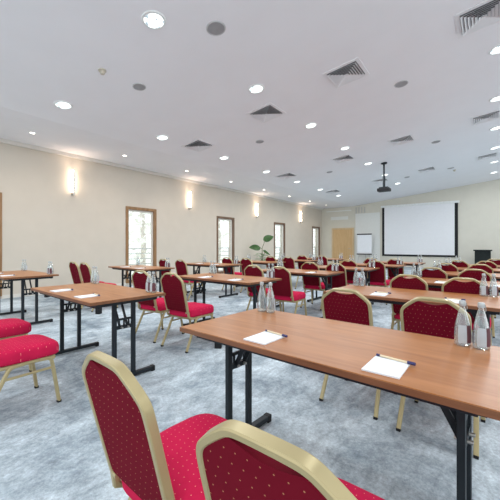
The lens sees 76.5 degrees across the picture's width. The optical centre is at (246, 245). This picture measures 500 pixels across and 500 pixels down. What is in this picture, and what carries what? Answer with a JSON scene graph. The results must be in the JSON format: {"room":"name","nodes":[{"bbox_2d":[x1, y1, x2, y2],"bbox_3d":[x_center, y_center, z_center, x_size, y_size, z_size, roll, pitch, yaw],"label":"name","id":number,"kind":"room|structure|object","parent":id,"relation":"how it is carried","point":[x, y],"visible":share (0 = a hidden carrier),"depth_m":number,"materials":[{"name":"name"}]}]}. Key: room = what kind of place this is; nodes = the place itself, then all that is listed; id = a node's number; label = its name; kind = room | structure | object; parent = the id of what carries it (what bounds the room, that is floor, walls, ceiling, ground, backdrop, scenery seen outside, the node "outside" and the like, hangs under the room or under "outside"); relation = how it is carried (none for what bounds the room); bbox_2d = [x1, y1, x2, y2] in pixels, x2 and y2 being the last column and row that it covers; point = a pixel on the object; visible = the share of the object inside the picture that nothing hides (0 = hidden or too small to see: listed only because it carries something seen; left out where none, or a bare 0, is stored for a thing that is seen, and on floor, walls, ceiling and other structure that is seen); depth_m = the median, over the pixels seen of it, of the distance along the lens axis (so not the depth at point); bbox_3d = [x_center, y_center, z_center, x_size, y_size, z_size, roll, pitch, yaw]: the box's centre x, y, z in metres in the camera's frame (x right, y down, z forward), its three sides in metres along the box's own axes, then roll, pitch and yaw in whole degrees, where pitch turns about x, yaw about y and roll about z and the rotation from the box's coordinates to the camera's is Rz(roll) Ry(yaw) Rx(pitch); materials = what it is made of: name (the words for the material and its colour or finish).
{"room":"conference room","nodes":[
{"label":"conference room","id":0,"kind":"room"},
{"bbox_2d":[0,143,321,298],"bbox_3d":[-2.146,-0.614,11.558,0.300,3.620,22.700,0,0,38],"label":"wall","id":1,"kind":"structure","parent":0,"point":[42,222],"depth_m":8.95,"materials":[{"name":"paint"}]},
{"bbox_2d":[0,192,1,295],"bbox_3d":[-5.799,-0.019,6.647,0.140,2.300,1.090,0,0,38],"label":"window","id":2,"kind":"structure","parent":1,"relation":"in","point":[0,192],"depth_m":7.01,"materials":[{"name":"brown wood"}]},
{"bbox_2d":[71,169,74,195],"bbox_3d":[-4.464,-1.623,8.195,0.130,0.670,0.056,0,0,38],"label":"wall sconce","id":3,"kind":"object","parent":1,"relation":"attached to","point":[73,192],"visible":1,"depth_m":8.16,"materials":[{"name":"glass"}]},
{"bbox_2d":[126,206,156,282],"bbox_3d":[-3.292,-0.016,9.904,0.140,2.300,1.090,0,0,38],"label":"window","id":4,"kind":"structure","parent":1,"relation":"in","point":[153,212],"depth_m":10.23,"materials":[{"name":"brown wood"}]},
{"bbox_2d":[2,265,297,298],"bbox_3d":[-2.021,1.155,11.460,0.015,0.080,22.700,0,0,38],"label":"baseboard","id":5,"kind":"structure","parent":1,"relation":"attached to","point":[119,284],"depth_m":7.30,"materials":[{"name":"paint"}]},
{"bbox_2d":[0,138,322,209],"bbox_3d":[-1.999,-2.310,11.447,0.070,0.090,22.700,0,0,38],"label":"trim","id":6,"kind":"structure","parent":1,"relation":"attached to","point":[5,141],"depth_m":9.32,"materials":[{"name":"paint"}]},
{"bbox_2d":[217,216,234,273],"bbox_3d":[-0.877,-0.013,13.042,0.140,2.300,1.090,0,0,38],"label":"window","id":7,"kind":"structure","parent":1,"relation":"in","point":[232,220],"depth_m":13.38,"materials":[{"name":"brown wood"}]},
{"bbox_2d":[274,222,284,257],"bbox_3d":[1.685,-0.010,16.370,0.140,2.300,1.090,0,0,38],"label":"window","id":8,"kind":"structure","parent":1,"relation":"in","point":[275,223],"depth_m":16.70,"materials":[{"name":"brown wood"}]},
{"bbox_2d":[312,226,319,263],"bbox_3d":[4.308,-0.006,19.778,0.140,2.300,1.090,0,0,38],"label":"window","id":9,"kind":"structure","parent":1,"relation":"in","point":[313,227],"depth_m":20.11,"materials":[{"name":"brown wood"}]},
{"bbox_2d":[0,0,499,208],"bbox_3d":[3.651,-3.175,7.288,14.700,1.633,23.000,0,0,38],"label":"ceiling","id":10,"kind":"structure","parent":0,"point":[197,82],"depth_m":5.56,"materials":[{"name":"paint"}]},
{"bbox_2d":[53,100,72,109],"bbox_3d":[-3.177,-2.434,5.515,0.297,0.047,0.299,0,0,43],"label":"recessed light","id":11,"kind":"object","parent":10,"relation":"in","point":[61,104],"visible":1,"depth_m":5.50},
{"bbox_2d":[133,83,145,90],"bbox_3d":[-1.743,-2.584,5.181,0.208,0.036,0.209,0,0,44],"label":"ceiling speaker","id":12,"kind":"object","parent":10,"relation":"attached to","point":[137,86],"visible":1,"depth_m":5.17,"materials":[{"name":"grey plastic"}]},
{"bbox_2d":[134,84,144,89],"bbox_3d":[-1.742,-2.581,5.180,0.181,0.004,0.181,-8,-5,37],"label":"grille","id":13,"kind":"object","parent":12,"relation":"attached to","point":[137,86],"depth_m":5.18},
{"bbox_2d":[141,10,165,29],"bbox_3d":[-1.122,-2.730,3.857,0.297,0.047,0.299,0,0,43],"label":"recessed light","id":14,"kind":"object","parent":10,"relation":"in","point":[152,19],"visible":1,"depth_m":3.84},
{"bbox_2d":[155,135,168,140],"bbox_3d":[-1.897,-2.432,7.179,0.297,0.047,0.299,0,0,43],"label":"recessed light","id":15,"kind":"object","parent":10,"relation":"in","point":[158,137],"visible":1,"depth_m":7.17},
{"bbox_2d":[181,139,214,151],"bbox_3d":[-1.174,-2.445,7.821,0.597,0.094,0.600,0,0,38],"label":"ceiling vent","id":16,"kind":"object","parent":10,"relation":"in","point":[198,145],"visible":1,"depth_m":7.80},
{"bbox_2d":[206,21,225,35],"bbox_3d":[-0.387,-2.780,4.074,0.248,0.041,0.248,0,0,31],"label":"ceiling speaker","id":17,"kind":"object","parent":10,"relation":"attached to","point":[215,28],"visible":1,"depth_m":4.06,"materials":[{"name":"grey plastic"}]},
{"bbox_2d":[208,22,223,34],"bbox_3d":[-0.386,-2.777,4.073,0.215,0.004,0.215,-8,-5,37],"label":"grille","id":18,"kind":"object","parent":17,"relation":"attached to","point":[214,28],"depth_m":4.06,"materials":[{"name":"grey plastic"}]},
{"bbox_2d":[248,84,264,93],"bbox_3d":[0.177,-2.728,5.545,0.297,0.047,0.299,0,0,43],"label":"recessed light","id":19,"kind":"object","parent":10,"relation":"in","point":[255,88],"visible":1,"depth_m":5.53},
{"bbox_2d":[246,102,285,122],"bbox_3d":[0.413,-2.678,6.474,0.597,0.094,0.600,0,0,38],"label":"ceiling vent","id":20,"kind":"object","parent":10,"relation":"in","point":[269,111],"visible":1,"depth_m":6.45,"materials":[{"name":"metal"}]},
{"bbox_2d":[275,172,297,178],"bbox_3d":[1.425,-2.442,11.197,0.597,0.094,0.600,0,0,38],"label":"ceiling vent","id":21,"kind":"object","parent":10,"relation":"in","point":[289,174],"visible":1,"depth_m":11.16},
{"bbox_2d":[304,122,317,128],"bbox_3d":[1.476,-2.727,7.233,0.297,0.047,0.299,0,0,43],"label":"recessed light","id":22,"kind":"object","parent":10,"relation":"in","point":[312,124],"visible":1,"depth_m":7.21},
{"bbox_2d":[330,154,355,162],"bbox_3d":[3.018,-2.675,9.857,0.597,0.094,0.600,0,0,38],"label":"ceiling vent","id":23,"kind":"object","parent":10,"relation":"in","point":[344,158],"visible":1,"depth_m":9.81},
{"bbox_2d":[322,57,369,87],"bbox_3d":[1.681,-2.869,5.334,0.597,0.094,0.600,0,0,38],"label":"ceiling vent","id":24,"kind":"object","parent":10,"relation":"in","point":[350,71],"visible":1,"depth_m":5.30,"materials":[{"name":"metal"}]},
{"bbox_2d":[377,162,390,191],"bbox_3d":[4.663,-2.304,10.717,0.380,0.980,0.350,0,0,38],"label":"ceiling projector","id":25,"kind":"object","parent":10,"relation":"hanging from","point":[384,188],"visible":0.98,"depth_m":10.66,"materials":[{"name":"black metal"}]},
{"bbox_2d":[394,80,407,87],"bbox_3d":[2.839,-2.946,5.806,0.228,0.038,0.229,0,0,44],"label":"ceiling speaker","id":26,"kind":"object","parent":10,"relation":"attached to","point":[403,83],"visible":1,"depth_m":5.80,"materials":[{"name":"grey plastic"}]},
{"bbox_2d":[395,81,406,86],"bbox_3d":[2.840,-2.942,5.805,0.198,0.004,0.198,-8,-5,37],"label":"grille","id":27,"kind":"object","parent":26,"relation":"attached to","point":[401,83],"depth_m":5.79,"materials":[{"name":"grey plastic"}]},
{"bbox_2d":[388,134,415,145],"bbox_3d":[4.274,-2.866,8.702,0.597,0.094,0.600,0,0,38],"label":"ceiling vent","id":28,"kind":"object","parent":10,"relation":"in","point":[408,138],"visible":1,"depth_m":8.67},
{"bbox_2d":[416,166,435,172],"bbox_3d":[6.866,-2.862,12.070,0.597,0.094,0.600,0,0,38],"label":"ceiling vent","id":29,"kind":"object","parent":10,"relation":"in","point":[432,168],"visible":1,"depth_m":12.03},
{"bbox_2d":[454,0,499,38],"bbox_3d":[3.182,-3.075,4.267,0.597,0.094,0.600,0,0,38],"label":"ceiling vent","id":30,"kind":"object","parent":10,"relation":"in","point":[486,13],"visible":1,"depth_m":4.27,"materials":[{"name":"metal"}]},
{"bbox_2d":[470,109,499,124],"bbox_3d":[5.793,-3.072,7.659,0.597,0.094,0.600,0,0,38],"label":"ceiling vent","id":31,"kind":"object","parent":10,"relation":"in","point":[493,115],"visible":1,"depth_m":7.62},
{"bbox_2d":[477,152,498,160],"bbox_3d":[8.354,-3.068,10.987,0.597,0.094,0.600,0,0,38],"label":"ceiling vent","id":32,"kind":"object","parent":10,"relation":"in","point":[495,154],"visible":1,"depth_m":10.93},
{"bbox_2d":[488,44,499,54],"bbox_3d":[4.011,-3.103,5.017,0.297,0.047,0.299,0,0,32],"label":"recessed light","id":33,"kind":"object","parent":10,"relation":"in","point":[495,50],"visible":1,"depth_m":5.05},
{"bbox_2d":[489,95,499,101],"bbox_3d":[5.316,-3.102,6.713,0.297,0.047,0.299,0,0,32],"label":"recessed light","id":34,"kind":"object","parent":10,"relation":"in","point":[496,98],"visible":1,"depth_m":6.72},
{"bbox_2d":[0,264,499,499],"bbox_3d":[3.651,1.291,7.284,14.700,0.200,23.000,0,0,38],"label":"floor","id":35,"kind":"structure","parent":0,"point":[50,449],"depth_m":2.25,"materials":[{"name":"carpet"}]},
{"bbox_2d":[0,318,31,371],"bbox_3d":[-2.337,0.747,2.890,0.430,0.879,0.585,0,0,36],"label":"banquet chair","id":36,"kind":"object","parent":35,"relation":"on","point":[9,327],"visible":0.6,"depth_m":2.91,"materials":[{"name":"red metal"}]},
{"bbox_2d":[0,270,58,324],"bbox_3d":[-3.646,0.819,5.042,1.380,0.740,0.699,0,0,38],"label":"folding table","id":37,"kind":"object","parent":35,"relation":"on","point":[21,276],"visible":0.88,"depth_m":4.76,"materials":[{"name":"brown wood"}]},
{"bbox_2d":[0,334,61,402],"bbox_3d":[-1.734,0.747,2.312,0.430,0.879,0.585,0,0,36],"label":"banquet chair","id":38,"kind":"object","parent":35,"relation":"on","point":[15,352],"visible":1,"depth_m":2.29,"materials":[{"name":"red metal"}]},
{"bbox_2d":[69,261,101,306],"bbox_3d":[-3.154,0.751,6.296,0.430,0.879,0.585,0,0,38],"label":"banquet chair","id":39,"kind":"object","parent":35,"relation":"on","point":[73,266],"visible":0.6,"depth_m":6.10,"materials":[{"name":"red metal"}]},
{"bbox_2d":[30,282,165,375],"bbox_3d":[-1.511,0.817,3.157,1.380,0.740,0.699,0,0,40],"label":"folding table","id":40,"kind":"object","parent":35,"relation":"on","point":[112,295],"visible":0.82,"depth_m":2.92,"materials":[{"name":"brown wood"}]},
{"bbox_2d":[74,294,100,297],"bbox_3d":[-1.382,0.444,2.762,0.126,0.006,0.170,0,0,37],"label":"notepad","id":41,"kind":"object","parent":40,"relation":"on","point":[89,295],"visible":0.93,"depth_m":2.73,"materials":[{"name":"paper"}]},
{"bbox_2d":[150,272,156,292],"bbox_3d":[-0.874,0.347,2.989,0.064,0.199,0.064,0,0,6],"label":"water bottle","id":42,"kind":"object","parent":40,"relation":"on","point":[153,286],"visible":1,"depth_m":2.96,"materials":[{"name":"clear glass"}]},
{"bbox_2d":[79,262,117,311],"bbox_3d":[-2.767,0.750,5.947,0.430,0.879,0.585,0,0,38],"label":"banquet chair","id":43,"kind":"object","parent":35,"relation":"on","point":[85,270],"visible":0.42,"depth_m":5.75,"materials":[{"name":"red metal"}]},
{"bbox_2d":[108,265,174,297],"bbox_3d":[-2.189,0.821,6.581,1.380,0.740,0.699,0,0,40],"label":"folding table","id":44,"kind":"object","parent":35,"relation":"on","point":[151,269],"visible":0.52,"depth_m":6.41,"materials":[{"name":"brown wood"}]},
{"bbox_2d":[82,350,226,499],"bbox_3d":[-0.206,0.745,1.086,0.430,0.879,0.585,0,0,41],"label":"banquet chair","id":45,"kind":"object","parent":35,"relation":"on","point":[147,463],"visible":0.8,"depth_m":0.92,"materials":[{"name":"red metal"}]},
{"bbox_2d":[132,270,184,342],"bbox_3d":[-1.157,0.749,4.152,0.430,0.879,0.585,0,0,34],"label":"banquet chair","id":46,"kind":"object","parent":35,"relation":"on","point":[139,281],"visible":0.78,"depth_m":3.97,"materials":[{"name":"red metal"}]},
{"bbox_2d":[159,259,186,294],"bbox_3d":[-1.747,0.752,7.534,0.430,0.879,0.585,0,0,38],"label":"banquet chair","id":47,"kind":"object","parent":35,"relation":"on","point":[161,262],"visible":0.34,"depth_m":7.37,"materials":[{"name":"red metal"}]},
{"bbox_2d":[160,272,213,352],"bbox_3d":[-0.696,0.748,3.797,0.430,0.879,0.585,0,0,35],"label":"banquet chair","id":48,"kind":"object","parent":35,"relation":"on","point":[175,299],"visible":0.94,"depth_m":3.63,"materials":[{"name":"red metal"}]},
{"bbox_2d":[175,259,202,300],"bbox_3d":[-1.274,0.751,7.132,0.430,0.879,0.585,0,0,38],"label":"banquet chair","id":49,"kind":"object","parent":35,"relation":"on","point":[181,266],"visible":0.64,"depth_m":6.94,"materials":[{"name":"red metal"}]},
{"bbox_2d":[186,262,242,297],"bbox_3d":[-0.836,0.822,7.749,1.380,0.740,0.699,0,0,40],"label":"folding table","id":50,"kind":"object","parent":35,"relation":"on","point":[207,264],"visible":0.78,"depth_m":7.44,"materials":[{"name":"brown wood"}]},
{"bbox_2d":[180,273,281,325],"bbox_3d":[-0.271,0.819,4.468,1.380,0.740,0.699,0,0,40],"label":"folding table","id":51,"kind":"object","parent":35,"relation":"on","point":[249,281],"visible":0.65,"depth_m":4.27,"materials":[{"name":"brown wood"}]},
{"bbox_2d":[222,257,245,291],"bbox_3d":[-0.339,0.753,8.445,0.430,0.879,0.585,0,0,38],"label":"banquet chair","id":52,"kind":"object","parent":35,"relation":"on","point":[224,260],"visible":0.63,"depth_m":8.25,"materials":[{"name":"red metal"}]},
{"bbox_2d":[240,258,252,292],"bbox_3d":[0.157,0.752,7.974,0.430,0.879,0.585,0,0,38],"label":"banquet chair","id":53,"kind":"object","parent":35,"relation":"on","point":[243,261],"visible":0.37,"depth_m":7.80,"materials":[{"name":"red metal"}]},
{"bbox_2d":[233,260,285,286],"bbox_3d":[0.336,0.823,8.878,1.380,0.740,0.699,0,0,40],"label":"folding table","id":54,"kind":"object","parent":35,"relation":"on","point":[253,261],"visible":0.19,"depth_m":8.53,"materials":[{"name":"brown wood"}]},
{"bbox_2d":[249,235,273,268],"bbox_3d":[0.705,0.375,13.883,0.868,1.645,0.810,0,0,38],"label":"potted plant","id":55,"kind":"object","parent":35,"relation":"on","point":[267,238],"visible":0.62,"depth_m":13.88,"materials":[{"name":"green plant"}]},
{"bbox_2d":[244,265,281,311],"bbox_3d":[0.270,0.750,5.187,0.430,0.879,0.585,0,0,38],"label":"banquet chair","id":56,"kind":"object","parent":35,"relation":"on","point":[248,271],"visible":0.56,"depth_m":5.01,"materials":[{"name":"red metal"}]},
{"bbox_2d":[265,256,275,285],"bbox_3d":[0.862,0.754,9.350,0.430,0.879,0.585,0,0,38],"label":"banquet chair","id":57,"kind":"object","parent":35,"relation":"on","point":[268,258],"visible":0.35,"depth_m":9.17,"materials":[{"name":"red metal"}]},
{"bbox_2d":[269,266,306,315],"bbox_3d":[0.633,0.749,4.869,0.430,0.879,0.585,0,0,35],"label":"banquet chair","id":58,"kind":"object","parent":35,"relation":"on","point":[282,290],"visible":0.74,"depth_m":4.69,"materials":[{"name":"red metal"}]},
{"bbox_2d":[196,419,384,499],"bbox_3d":[0.209,0.745,0.721,0.430,0.879,0.585,0,0,39],"label":"banquet chair","id":59,"kind":"object","parent":35,"relation":"on","point":[237,460],"visible":1,"depth_m":0.53,"materials":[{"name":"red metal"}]},
{"bbox_2d":[283,257,301,288],"bbox_3d":[1.325,0.753,8.968,0.430,0.879,0.585,0,0,38],"label":"banquet chair","id":60,"kind":"object","parent":35,"relation":"on","point":[290,263],"visible":0.5,"depth_m":8.76,"materials":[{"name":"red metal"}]},
{"bbox_2d":[276,259,318,265],"bbox_3d":[1.464,0.824,9.802,1.380,0.740,0.699,0,0,40],"label":"folding table","id":61,"kind":"object","parent":35,"relation":"on","point":[295,260],"visible":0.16,"depth_m":9.41,"materials":[{"name":"brown wood"}]},
{"bbox_2d":[297,255,307,281],"bbox_3d":[1.938,0.755,10.288,0.430,0.879,0.585,0,0,38],"label":"banquet chair","id":62,"kind":"object","parent":35,"relation":"on","point":[300,257],"visible":0.38,"depth_m":10.11,"materials":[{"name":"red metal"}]},
{"bbox_2d":[262,268,343,317],"bbox_3d":[0.921,0.820,5.584,1.380,0.740,0.699,0,0,39],"label":"folding table","id":63,"kind":"object","parent":35,"relation":"on","point":[322,274],"visible":0.4,"depth_m":5.24,"materials":[{"name":"brown wood"}]},
{"bbox_2d":[300,262,324,309],"bbox_3d":[1.342,0.750,6.103,0.430,0.879,0.585,0,0,38],"label":"banquet chair","id":64,"kind":"object","parent":35,"relation":"on","point":[309,283],"visible":0.8,"depth_m":5.93,"materials":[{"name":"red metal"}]},
{"bbox_2d":[316,256,327,281],"bbox_3d":[2.457,0.754,9.864,0.430,0.879,0.585,0,0,38],"label":"banquet chair","id":65,"kind":"object","parent":35,"relation":"on","point":[325,260],"visible":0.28,"depth_m":9.63,"materials":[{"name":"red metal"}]},
{"bbox_2d":[308,258,344,264],"bbox_3d":[2.574,0.825,10.802,1.380,0.740,0.699,0,0,40],"label":"folding table","id":66,"kind":"object","parent":35,"relation":"on","point":[329,259],"visible":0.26,"depth_m":10.44,"materials":[{"name":"brown wood"}]},
{"bbox_2d":[325,263,348,288],"bbox_3d":[1.721,0.750,5.761,0.430,0.879,0.585,0,0,38],"label":"banquet chair","id":67,"kind":"object","parent":35,"relation":"on","point":[340,280],"visible":0.31,"depth_m":5.56,"materials":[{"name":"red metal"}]},
{"bbox_2d":[180,308,499,499],"bbox_3d":[0.388,0.816,1.554,1.380,0.740,0.699,0,0,40],"label":"folding table","id":68,"kind":"object","parent":35,"relation":"on","point":[464,382],"visible":0.83,"depth_m":1.30,"materials":[{"name":"brown wood"}]},
{"bbox_2d":[257,282,266,311],"bbox_3d":[0.107,0.347,2.149,0.065,0.199,0.064,0,0,-15],"label":"water bottle","id":69,"kind":"object","parent":68,"relation":"on","point":[264,301],"visible":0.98,"depth_m":2.14,"materials":[{"name":"clear glass"}]},
{"bbox_2d":[243,331,283,344],"bbox_3d":[0.090,0.442,1.517,0.126,0.006,0.170,0,0,40],"label":"notepad","id":70,"kind":"object","parent":68,"relation":"on","point":[263,338],"visible":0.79,"depth_m":1.50,"materials":[{"name":"paper"}]},
{"bbox_2d":[266,282,274,312],"bbox_3d":[0.162,0.347,2.109,0.064,0.199,0.064,0,0,-14],"label":"water bottle","id":71,"kind":"object","parent":68,"relation":"on","point":[269,283],"visible":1,"depth_m":2.11,"materials":[{"name":"clear glass"}]},
{"bbox_2d":[361,356,409,378],"bbox_3d":[0.512,0.442,1.157,0.126,0.006,0.170,0,0,38],"label":"notepad","id":72,"kind":"object","parent":68,"relation":"on","point":[379,365],"visible":0.82,"depth_m":1.14,"materials":[{"name":"paper"}]},
{"bbox_2d":[376,353,415,365],"bbox_3d":[0.568,0.434,1.208,0.012,0.012,0.144,0,0,-42],"label":"ballpoint pen","id":73,"kind":"object","parent":72,"relation":"on","point":[377,354],"visible":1,"depth_m":1.20,"materials":[{"name":"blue plastic"}]},
{"bbox_2d":[454,300,471,346],"bbox_3d":[0.968,0.346,1.418,0.064,0.199,0.065,0,0,5],"label":"water bottle","id":74,"kind":"object","parent":68,"relation":"on","point":[464,332],"visible":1,"depth_m":1.40,"materials":[{"name":"clear glass"}]},
{"bbox_2d":[472,302,490,349],"bbox_3d":[1.014,0.346,1.368,0.064,0.199,0.064,0,0,3],"label":"water bottle","id":75,"kind":"object","parent":68,"relation":"on","point":[483,335],"visible":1,"depth_m":1.34,"materials":[{"name":"clear glass"}]},
{"bbox_2d":[307,265,379,304],"bbox_3d":[1.925,0.821,6.528,1.380,0.740,0.699,0,0,39],"label":"folding table","id":76,"kind":"object","parent":35,"relation":"on","point":[348,268],"visible":0.56,"depth_m":6.22,"materials":[{"name":"brown wood"}]},
{"bbox_2d":[340,260,364,285],"bbox_3d":[2.351,0.751,7.005,0.430,0.879,0.585,0,0,38],"label":"banquet chair","id":77,"kind":"object","parent":35,"relation":"on","point":[350,275],"visible":0.29,"depth_m":6.82,"materials":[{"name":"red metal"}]},
{"bbox_2d":[319,288,396,419],"bbox_3d":[0.871,0.747,2.465,0.430,0.879,0.585,0,0,40],"label":"banquet chair","id":78,"kind":"object","parent":35,"relation":"on","point":[356,308],"visible":0.36,"depth_m":2.25,"materials":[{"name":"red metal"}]},
{"bbox_2d":[357,234,371,259],"bbox_3d":[6.923,0.270,18.471,0.840,1.874,0.566,0,0,38],"label":"easel","id":79,"kind":"object","parent":35,"relation":"on","point":[364,241],"visible":0.86,"depth_m":18.35,"materials":[{"name":"paper"}]},
{"bbox_2d":[336,263,405,276],"bbox_3d":[2.924,0.821,7.449,1.380,0.740,0.699,0,0,39],"label":"folding table","id":80,"kind":"object","parent":35,"relation":"on","point":[387,266],"visible":0.22,"depth_m":7.08,"materials":[{"name":"brown wood"}]},
{"bbox_2d":[366,261,390,304],"bbox_3d":[2.779,0.751,6.650,0.430,0.879,0.585,0,0,36],"label":"banquet chair","id":81,"kind":"object","parent":35,"relation":"on","point":[377,278],"visible":0.56,"depth_m":6.46,"materials":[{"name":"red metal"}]},
{"bbox_2d":[363,261,425,273],"bbox_3d":[3.929,0.822,8.443,1.380,0.740,0.699,0,0,39],"label":"folding table","id":82,"kind":"object","parent":35,"relation":"on","point":[384,262],"visible":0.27,"depth_m":8.08,"materials":[{"name":"brown wood"}]},
{"bbox_2d":[387,258,404,279],"bbox_3d":[3.668,0.752,7.682,0.430,0.879,0.585,0,0,38],"label":"banquet chair","id":83,"kind":"object","parent":35,"relation":"on","point":[391,276],"visible":0.44,"depth_m":7.50,"materials":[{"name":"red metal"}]},
{"bbox_2d":[390,274,427,330],"bbox_3d":[1.872,0.748,3.562,0.430,0.879,0.585,0,0,38],"label":"banquet chair","id":84,"kind":"object","parent":35,"relation":"on","point":[417,283],"visible":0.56,"depth_m":3.39,"materials":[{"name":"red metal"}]},
{"bbox_2d":[323,284,499,336],"bbox_3d":[1.507,0.817,2.916,1.380,0.740,0.699,0,0,40],"label":"folding table","id":85,"kind":"object","parent":35,"relation":"on","point":[399,296],"visible":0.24,"depth_m":2.76,"materials":[{"name":"brown wood"}]},
{"bbox_2d":[479,273,487,296],"bbox_3d":[2.085,0.347,2.784,0.064,0.199,0.064,0,0,8],"label":"water bottle","id":86,"kind":"object","parent":85,"relation":"on","point":[484,289],"visible":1,"depth_m":2.76,"materials":[{"name":"clear glass"}]},
{"bbox_2d":[489,274,497,296],"bbox_3d":[2.142,0.347,2.746,0.064,0.199,0.065,0,0,-4],"label":"water bottle","id":87,"kind":"object","parent":85,"relation":"on","point":[494,289],"visible":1,"depth_m":2.72,"materials":[{"name":"clear glass"}]},
{"bbox_2d":[419,267,447,291],"bbox_3d":[2.782,0.749,4.679,0.430,0.879,0.585,0,0,38],"label":"banquet chair","id":88,"kind":"object","parent":35,"relation":"on","point":[426,273],"visible":0.26,"depth_m":4.46,"materials":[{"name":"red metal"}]},
{"bbox_2d":[396,297,485,459],"bbox_3d":[1.272,0.746,2.068,0.430,0.879,0.585,0,0,40],"label":"banquet chair","id":89,"kind":"object","parent":35,"relation":"on","point":[416,316],"visible":0.48,"depth_m":1.87,"materials":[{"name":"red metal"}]},
{"bbox_2d":[437,263,457,278],"bbox_3d":[3.647,0.750,5.755,0.430,0.879,0.585,0,0,38],"label":"banquet chair","id":90,"kind":"object","parent":35,"relation":"on","point":[450,267],"visible":0.15,"depth_m":5.51,"materials":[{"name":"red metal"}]},
{"bbox_2d":[405,277,499,292],"bbox_3d":[2.631,0.818,3.839,1.380,0.740,0.699,0,0,39],"label":"folding table","id":91,"kind":"object","parent":35,"relation":"on","point":[430,281],"visible":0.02,"depth_m":3.81,"materials":[{"name":"brown wood"}]},
{"bbox_2d":[448,260,468,266],"bbox_3d":[4.548,0.751,6.777,0.430,0.879,0.585,0,0,38],"label":"banquet chair","id":92,"kind":"object","parent":35,"relation":"on","point":[462,263],"visible":0.21,"depth_m":6.54,"materials":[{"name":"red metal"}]},
{"bbox_2d":[442,277,491,345],"bbox_3d":[2.236,0.748,3.232,0.430,0.879,0.585,0,0,38],"label":"banquet chair","id":93,"kind":"object","parent":35,"relation":"on","point":[453,286],"visible":0.3,"depth_m":3.03,"materials":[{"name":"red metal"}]},
{"bbox_2d":[445,271,499,280],"bbox_3d":[3.585,0.819,4.947,1.380,0.740,0.699,0,0,39],"label":"folding table","id":94,"kind":"object","parent":35,"relation":"on","point":[451,274],"visible":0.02,"depth_m":4.87,"materials":[{"name":"brown wood"}]},
{"bbox_2d":[458,269,494,337],"bbox_3d":[3.147,0.749,4.373,0.430,0.879,0.585,0,0,36],"label":"banquet chair","id":95,"kind":"object","parent":35,"relation":"on","point":[466,273],"visible":0.35,"depth_m":4.13,"materials":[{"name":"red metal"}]},
{"bbox_2d":[457,267,499,273],"bbox_3d":[4.459,0.820,6.016,1.380,0.740,0.699,0,0,39],"label":"folding table","id":96,"kind":"object","parent":35,"relation":"on","point":[460,269],"visible":0.02,"depth_m":5.93,"materials":[{"name":"brown wood"}]},
{"bbox_2d":[467,264,495,317],"bbox_3d":[4.028,0.750,5.462,0.430,0.879,0.585,0,0,38],"label":"banquet chair","id":97,"kind":"object","parent":35,"relation":"on","point":[488,269],"visible":0.28,"depth_m":5.22,"materials":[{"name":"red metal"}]},
{"bbox_2d":[473,250,491,263],"bbox_3d":[10.995,0.704,14.743,0.700,0.990,0.500,0,0,38],"label":"lectern","id":98,"kind":"object","parent":35,"relation":"on","point":[480,255],"visible":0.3,"depth_m":14.58,"materials":[{"name":"laminate"}]},
{"bbox_2d":[475,261,498,295],"bbox_3d":[4.913,0.751,6.497,0.430,0.879,0.585,0,0,38],"label":"banquet chair","id":99,"kind":"object","parent":35,"relation":"on","point":[492,265],"visible":0.23,"depth_m":6.25,"materials":[{"name":"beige metal"}]},
{"bbox_2d":[485,259,499,281],"bbox_3d":[5.910,0.752,7.546,0.430,0.879,0.585,0,0,38],"label":"banquet chair","id":100,"kind":"object","parent":35,"relation":"on","point":[497,262],"visible":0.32,"depth_m":7.32,"materials":[{"name":"beige metal"}]},
{"bbox_2d":[322,179,499,266],"bbox_3d":[10.574,-1.291,16.280,14.700,4.983,0.300,0,0,38],"label":"wall","id":101,"kind":"structure","parent":0,"point":[479,203],"depth_m":15.89,"materials":[{"name":"paint"}]},
{"bbox_2d":[331,216,347,219],"bbox_3d":[5.803,-1.676,19.755,1.100,0.200,0.015,0,0,38],"label":"trim","id":102,"kind":"structure","parent":101,"relation":"attached to","point":[342,217],"depth_m":19.70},
{"bbox_2d":[332,228,353,262],"bbox_3d":[5.951,0.069,19.585,1.400,2.270,0.101,0,0,38],"label":"door","id":103,"kind":"structure","parent":101,"relation":"in","point":[342,240],"depth_m":19.56,"materials":[{"name":"brown wood"}]},
{"bbox_2d":[355,212,379,262],"bbox_3d":[7.149,-0.387,18.715,1.400,3.020,0.020,0,0,38],"label":"wall panel","id":104,"kind":"object","parent":101,"relation":"attached to","point":[365,223],"depth_m":18.63,"materials":[{"name":"paint"}]},
{"bbox_2d":[381,200,458,256],"bbox_3d":[9.223,-0.821,17.065,3.740,2.856,0.105,0,0,38],"label":"projection screen","id":105,"kind":"object","parent":101,"relation":"attached to","point":[430,229],"visible":0.99,"depth_m":16.96,"materials":[{"name":"fabric"}]},
{"label":"outside","id":106,"kind":"structure","parent":0,"visible":0},
{"bbox_2d":[129,252,314,277],"bbox_3d":[-5.956,1.441,32.346,31.100,0.150,56.000,0,0,38],"label":"ground","id":107,"kind":"structure","parent":106,"point":[131,259],"depth_m":29.29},
{"bbox_2d":[129,248,150,275],"bbox_3d":[-3.538,0.719,10.092,0.050,1.250,1.330,0,0,38],"label":"balcony railing","id":108,"kind":"object","parent":107,"relation":"on","point":[129,248],"visible":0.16,"depth_m":10.26,"materials":[{"name":"metal"}]},
{"bbox_2d":[129,212,150,273],"bbox_3d":[-4.664,-0.766,14.540,3.082,4.240,2.962,0,0,38],"label":"leafy tree","id":109,"kind":"object","parent":107,"relation":"on","point":[143,224],"visible":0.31,"depth_m":14.39,"materials":[{"name":"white plant"}]},
{"bbox_2d":[218,220,228,262],"bbox_3d":[-1.833,-0.956,20.053,3.270,4.630,3.354,0,0,38],"label":"leafy tree","id":110,"kind":"object","parent":107,"relation":"on","point":[220,238],"visible":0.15,"depth_m":19.92,"materials":[{"name":"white plant"}]},
{"bbox_2d":[275,225,279,252],"bbox_3d":[2.300,-1.053,26.250,3.378,4.837,3.310,0,0,38],"label":"leafy tree","id":111,"kind":"object","parent":107,"relation":"on","point":[276,227],"visible":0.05,"depth_m":26.17,"materials":[{"name":"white plant"}]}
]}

